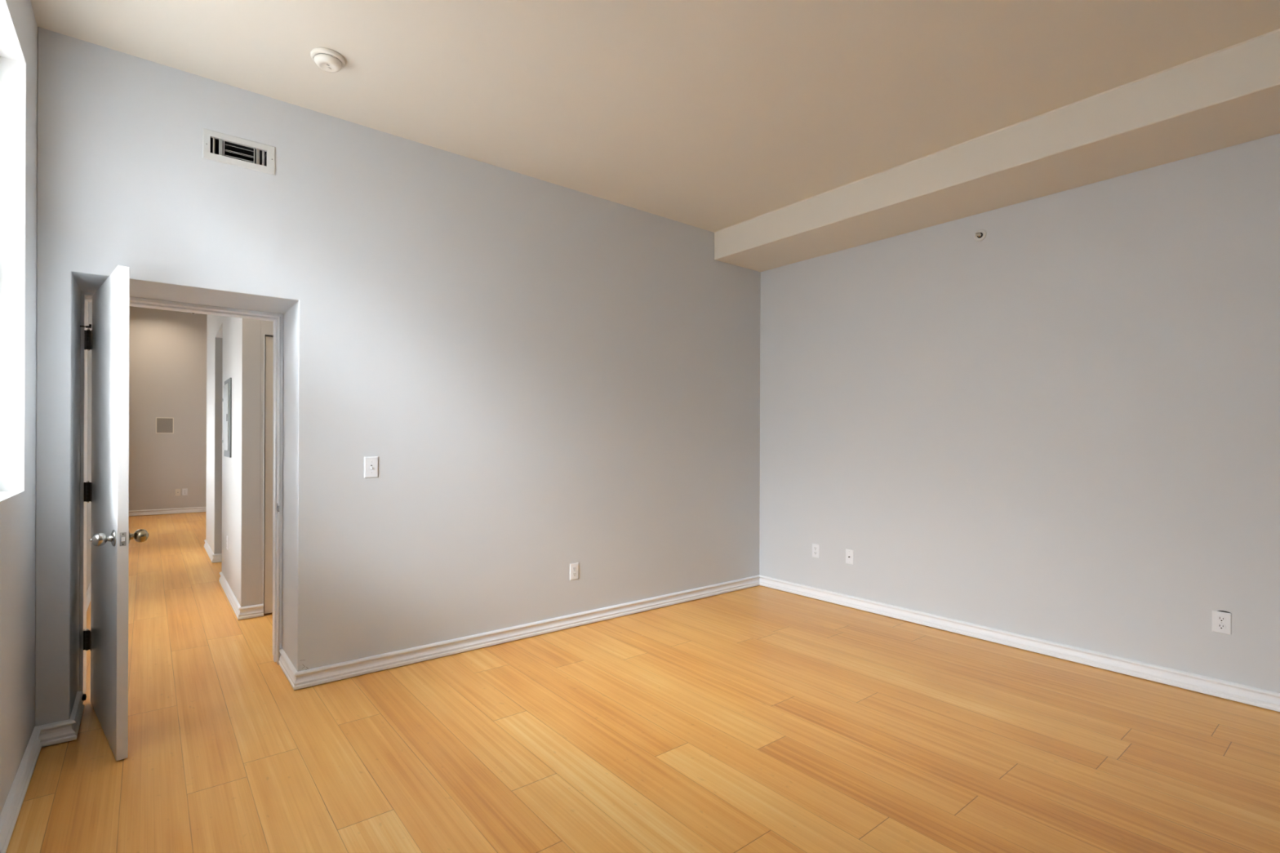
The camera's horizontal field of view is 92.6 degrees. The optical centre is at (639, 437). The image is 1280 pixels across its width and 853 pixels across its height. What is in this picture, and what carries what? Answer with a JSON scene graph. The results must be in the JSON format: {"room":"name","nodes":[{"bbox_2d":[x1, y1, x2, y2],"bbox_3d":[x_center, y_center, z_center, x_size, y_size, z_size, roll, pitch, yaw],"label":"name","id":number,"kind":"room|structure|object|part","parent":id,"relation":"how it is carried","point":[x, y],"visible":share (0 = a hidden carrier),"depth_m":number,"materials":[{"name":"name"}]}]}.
{"room":"empty bedroom","nodes":[
{"label":"empty bedroom","id":0,"kind":"room"},
{"bbox_2d":[0,0,92,814],"bbox_3d":[-3.749,-0.510,3.944,0.150,3.770,16.050,0,0,-39],"label":"wall","id":1,"kind":"structure","parent":0,"point":[18,24],"depth_m":2.36,"materials":[{"name":"grey paint"}]},
{"bbox_2d":[0,726,41,852],"bbox_3d":[-0.619,1.288,0.189,0.026,0.088,6.264,0,0,-39],"label":"baseboard","id":2,"kind":"structure","parent":1,"relation":"attached to","point":[11,808],"depth_m":2.20,"materials":[{"name":"white paint"}]},
{"bbox_2d":[86,582,90,611],"bbox_3d":[-5.800,1.268,6.616,0.020,0.088,8.925,0,0,-39],"label":"baseboard","id":3,"kind":"structure","parent":1,"relation":"attached to","point":[88,593],"depth_m":4.86,"materials":[{"name":"white paint"}]},
{"bbox_2d":[128,306,206,516],"bbox_3d":[-6.493,-0.496,11.911,5.572,3.620,0.200,0,0,-39],"label":"wall","id":4,"kind":"structure","parent":0,"point":[167,369],"depth_m":10.48,"materials":[{"name":"paint"}]},
{"bbox_2d":[155,417,173,433],"bbox_3d":[-8.127,-0.213,10.460,0.244,0.274,0.010,0,0,-39],"label":"wall speaker","id":5,"kind":"object","parent":4,"relation":"attached to","point":[163,424],"visible":1,"depth_m":10.46,"materials":[{"name":"beige plastic"}]},
{"bbox_2d":[128,506,205,515],"bbox_3d":[-6.509,1.265,11.762,5.372,0.088,0.020,0,0,-39],"label":"baseboard","id":6,"kind":"structure","parent":4,"relation":"attached to","point":[194,509],"depth_m":10.47,"materials":[{"name":"white paint"}]},
{"bbox_2d":[175,488,180,496],"bbox_3d":[-7.989,0.943,10.575,0.074,0.118,0.011,0,0,-39],"label":"wall plate","id":7,"kind":"object","parent":4,"relation":"attached to","point":[177,491],"visible":1,"depth_m":10.57,"materials":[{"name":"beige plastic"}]},
{"bbox_2d":[182,488,187,495],"bbox_3d":[-7.915,0.940,10.636,0.074,0.118,0.008,0,0,-39],"label":"wall outlet","id":8,"kind":"object","parent":4,"relation":"attached to","point":[184,491],"visible":1,"depth_m":10.64,"materials":[{"name":"white plastic"}]},
{"bbox_2d":[205,314,261,606],"bbox_3d":[-4.024,-0.486,5.964,0.138,3.620,3.720,0,0,-39],"label":"wall","id":9,"kind":"structure","parent":0,"point":[233,344],"depth_m":4.67,"materials":[{"name":"paint"}]},
{"bbox_2d":[204,539,213,562],"bbox_3d":[-4.872,1.271,6.910,0.020,0.088,1.190,0,0,-39],"label":"baseboard","id":10,"kind":"structure","parent":9,"relation":"attached to","point":[206,546],"depth_m":6.86,"materials":[{"name":"white paint"}]},
{"bbox_2d":[222,377,231,457],"bbox_3d":[-3.504,-0.167,5.183,0.029,0.655,0.480,0,0,-39],"label":"electrical panel","id":11,"kind":"object","parent":9,"relation":"attached to","point":[227,409],"visible":1,"depth_m":5.06,"materials":[{"name":"grey metal"}]},
{"bbox_3d":[-3.515,-0.174,5.194,0.011,0.560,0.370,0,0,-39],"label":"panel door","id":12,"kind":"part","parent":11,"relation":"part of","materials":[{"name":"grey paint"}]},
{"bbox_2d":[226,535,227,550],"bbox_3d":[-3.522,0.896,5.217,0.008,0.116,0.071,0,0,-39],"label":"wall outlet","id":13,"kind":"object","parent":9,"relation":"attached to","point":[227,535],"visible":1,"depth_m":5.19,"materials":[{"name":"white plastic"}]},
{"bbox_2d":[218,571,240,617],"bbox_3d":[-3.387,1.277,5.038,0.020,0.088,1.510,0,0,-39],"label":"baseboard","id":14,"kind":"structure","parent":9,"relation":"attached to","point":[227,589],"depth_m":4.94,"materials":[{"name":"white paint"}]},
{"bbox_2d":[262,334,264,610],"bbox_3d":[-2.835,0.279,4.597,0.006,2.100,0.104,0,0,-39],"label":"trim","id":15,"kind":"structure","parent":9,"relation":"attached to","point":[264,335],"depth_m":4.56,"materials":[{"name":"white paint"}]},
{"bbox_2d":[260,320,273,604],"bbox_3d":[-1.164,-0.475,5.956,4.343,3.620,0.120,0,0,-39],"label":"wall","id":16,"kind":"structure","parent":0,"point":[267,326],"depth_m":4.55,"materials":[{"name":"paint"}]},
{"bbox_2d":[237,604,263,619],"bbox_3d":[-2.866,1.280,4.501,0.160,0.088,0.020,0,0,-39],"label":"baseboard","id":17,"kind":"structure","parent":16,"relation":"attached to","point":[254,611],"depth_m":4.50,"materials":[{"name":"white paint"}]},
{"bbox_2d":[263,336,273,613],"bbox_3d":[-2.481,0.279,4.814,0.806,2.078,0.105,0,0,-39],"label":"door","id":18,"kind":"structure","parent":16,"relation":"in","point":[268,340],"depth_m":4.59,"materials":[{"name":"beige paint"}]},
{"bbox_2d":[35,26,760,726],"bbox_3d":[-0.874,-0.523,4.424,4.930,3.720,0.662,0,0,-39],"label":"wall","id":19,"kind":"structure","parent":0,"point":[541,378],"depth_m":3.62,"materials":[{"name":"grey paint"}]},
{"bbox_2d":[35,719,76,747],"bbox_3d":[-2.533,1.281,2.652,0.136,0.088,0.026,0,0,-39],"label":"baseboard","id":20,"kind":"structure","parent":19,"relation":"attached to","point":[58,732],"depth_m":2.65,"materials":[{"name":"white paint"}]},
{"bbox_2d":[69,691,84,737],"bbox_3d":[-2.608,1.280,2.833,0.026,0.088,0.402,0,0,-39],"label":"baseboard","id":21,"kind":"structure","parent":19,"relation":"attached to","point":[77,708],"depth_m":2.82,"materials":[{"name":"white paint"}]},
{"bbox_2d":[81,693,86,700],"bbox_3d":[-2.710,1.263,2.976,0.025,0.031,0.031,0,0,-39],"label":"door stop","id":22,"kind":"object","parent":19,"relation":"attached to","point":[84,695],"visible":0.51,"depth_m":2.97,"materials":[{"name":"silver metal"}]},
{"bbox_2d":[83,265,148,760],"bbox_3d":[-2.452,0.308,2.812,0.890,2.033,0.189,0,0,43],"label":"door","id":23,"kind":"structure","parent":19,"relation":"in","point":[108,339],"depth_m":2.62,"materials":[{"name":"white paint"}]},
{"bbox_2d":[80,324,91,328],"bbox_3d":[-2.767,-0.556,3.044,0.057,0.020,0.051,0,0,-39],"label":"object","id":24,"kind":"object","parent":23,"relation":"attached to","point":[90,325],"visible":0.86,"depth_m":3.05,"materials":[{"name":"grey metal"}]},
{"bbox_3d":[-2.216,0.417,2.518,0.056,0.056,0.062,0,0,43],"label":"knob","id":25,"kind":"part","parent":23,"relation":"part of","materials":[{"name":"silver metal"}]},
{"bbox_3d":[-2.130,0.417,2.520,0.002,0.056,0.021,0,0,43],"label":"latch plate","id":26,"kind":"part","parent":23,"relation":"part of","materials":[{"name":"silver metal"}]},
{"bbox_3d":[-2.136,0.417,2.606,0.056,0.056,0.062,0,0,43],"label":"knob","id":27,"kind":"part","parent":23,"relation":"part of","materials":[{"name":"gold metal"}]},
{"bbox_2d":[79,291,283,702],"bbox_3d":[-2.511,0.298,3.405,0.885,2.064,0.206,0,0,-39],"label":"door frame","id":28,"kind":"structure","parent":19,"relation":"attached to","point":[86,297],"depth_m":3.48,"materials":[{"name":"white paint"}]},
{"bbox_2d":[202,128,275,175],"bbox_3d":[-2.136,-1.438,3.232,0.307,0.146,0.408,0,0,-39],"label":"air vent","id":29,"kind":"object","parent":19,"relation":"in","point":[220,147],"visible":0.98,"depth_m":3.10,"materials":[{"name":"white metal"}]},
{"bbox_3d":[-2.099,-1.438,3.014,0.001,0.082,0.016,0,0,-11],"label":"blade","id":30,"kind":"part","parent":29,"relation":"part of","materials":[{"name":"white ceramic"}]},
{"bbox_3d":[-2.078,-1.438,3.031,0.001,0.082,0.020,0,0,11],"label":"blade","id":31,"kind":"part","parent":29,"relation":"part of","materials":[{"name":"white metal"}]},
{"bbox_3d":[-2.022,-1.409,3.087,0.121,0.002,0.013,0,0,-39],"label":"blade","id":32,"kind":"part","parent":29,"relation":"part of","materials":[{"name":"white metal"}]},
{"bbox_3d":[-1.967,-1.438,3.121,0.001,0.082,0.018,0,0,-17],"label":"blade","id":33,"kind":"part","parent":29,"relation":"part of","materials":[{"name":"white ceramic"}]},
{"bbox_3d":[-1.955,-1.438,3.131,0.001,0.082,0.019,0,0,11],"label":"blade","id":34,"kind":"part","parent":29,"relation":"part of","materials":[{"name":"white metal"}]},
{"bbox_3d":[-1.937,-1.438,3.145,0.001,0.082,0.016,0,0,-1],"label":"blade","id":35,"kind":"part","parent":29,"relation":"part of","materials":[{"name":"white metal"}]},
{"bbox_2d":[278,648,297,689],"bbox_3d":[-1.965,1.283,3.411,0.020,0.088,0.484,0,0,-39],"label":"baseboard","id":36,"kind":"structure","parent":19,"relation":"attached to","point":[286,664],"depth_m":3.39,"materials":[{"name":"white paint"}]},
{"bbox_2d":[364,456,377,477],"bbox_3d":[-1.522,0.166,3.469,0.075,0.119,0.016,0,0,-39],"label":"light switch","id":37,"kind":"object","parent":19,"relation":"attached to","point":[371,463],"visible":1,"depth_m":3.47,"materials":[{"name":"white plastic"}]},
{"bbox_2d":[293,574,759,689],"bbox_3d":[-0.365,1.290,4.402,3.755,0.088,0.020,0,0,-39],"label":"baseboard","id":38,"kind":"structure","parent":19,"relation":"attached to","point":[343,670],"depth_m":3.95,"materials":[{"name":"white paint"}]},
{"bbox_2d":[569,562,578,580],"bbox_3d":[-0.465,0.945,4.329,0.071,0.116,0.008,0,0,-39],"label":"wall outlet","id":39,"kind":"object","parent":19,"relation":"attached to","point":[574,567],"visible":1,"depth_m":4.33,"materials":[{"name":"white plastic"}]},
{"bbox_2d":[5,511,1279,852],"bbox_3d":[-1.465,1.334,5.662,5.744,0.001,15.850,0,0,-39],"label":"floor","id":40,"kind":"structure","parent":0,"point":[759,718],"depth_m":2.65,"materials":[{"name":"brown wood"}]},
{"bbox_2d":[30,0,1279,271],"bbox_3d":[1.225,-1.680,1.665,4.730,0.334,6.264,0,0,-39],"label":"ceiling","id":41,"kind":"structure","parent":0,"point":[786,131],"depth_m":2.99,"materials":[{"name":"beige paint"}]},
{"bbox_2d":[310,47,345,72],"bbox_3d":[-1.439,-1.733,2.823,0.145,0.049,0.145,0,0,31],"label":"smoke detector","id":42,"kind":"object","parent":41,"relation":"attached to","point":[327,60],"visible":1,"depth_m":2.79,"materials":[{"name":"beige plastic"}]},
{"bbox_2d":[759,133,1279,693],"bbox_3d":[3.140,-0.457,3.211,0.200,3.620,6.264,0,0,-39],"label":"wall","id":43,"kind":"structure","parent":0,"point":[1061,424],"depth_m":3.77,"materials":[{"name":"grey paint"}]},
{"bbox_2d":[812,542,819,558],"bbox_3d":[1.469,0.943,5.113,0.008,0.116,0.071,0,0,-39],"label":"wall outlet","id":44,"kind":"object","parent":43,"relation":"attached to","point":[815,547],"visible":1,"depth_m":5.11,"materials":[{"name":"white plastic"}]},
{"bbox_2d":[845,549,853,564],"bbox_3d":[1.665,0.947,4.865,0.014,0.116,0.071,0,0,-39],"label":"wall plate","id":45,"kind":"object","parent":43,"relation":"attached to","point":[849,553],"visible":1,"depth_m":4.86,"materials":[{"name":"white plastic"}]},
{"bbox_2d":[973,229,986,241],"bbox_3d":[2.268,-1.363,4.098,0.053,0.080,0.080,0,0,-39],"label":"sprinkler","id":46,"kind":"object","parent":43,"relation":"attached to","point":[980,235],"visible":1,"depth_m":4.10,"materials":[{"name":"white metal"}]},
{"bbox_2d":[759,574,1279,711],"bbox_3d":[3.047,1.303,3.142,0.020,0.088,6.264,0,0,-39],"label":"baseboard","id":47,"kind":"structure","parent":43,"relation":"attached to","point":[1268,700],"depth_m":3.75,"materials":[{"name":"white paint"}]},
{"bbox_2d":[1211,610,1231,635],"bbox_3d":[3.025,0.958,3.181,0.008,0.119,0.075,0,1,-39],"label":"wall outlet","id":48,"kind":"object","parent":43,"relation":"attached to","point":[1221,620],"visible":1,"depth_m":3.18,"materials":[{"name":"white plastic"}]},
{"bbox_2d":[1217,623,1226,629],"bbox_3d":[3.023,0.981,3.180,0.003,0.028,0.034,0,0,-39],"label":"receptacle","id":49,"kind":"object","parent":48,"relation":"attached to","point":[1220,626],"depth_m":3.18,"materials":[{"name":"white plastic"}]},
{"bbox_2d":[1217,616,1226,622],"bbox_3d":[3.024,0.942,3.179,0.003,0.028,0.034,0,0,-39],"label":"receptacle","id":50,"kind":"object","parent":48,"relation":"attached to","point":[1220,619],"depth_m":3.18,"materials":[{"name":"white plastic"}]},
{"bbox_3d":[-2.394,-0.480,7.483,4.343,3.620,1.300,0,0,-39],"label":"wall","id":51,"kind":"structure","parent":0,"visible":0},
{"bbox_2d":[212,553,222,563],"bbox_3d":[-2.814,1.280,7.818,4.366,0.088,0.020,0,0,-39],"label":"baseboard","id":52,"kind":"structure","parent":51,"relation":"attached to","point":[217,557],"depth_m":6.48,"materials":[{"name":"white paint"}]}
]}

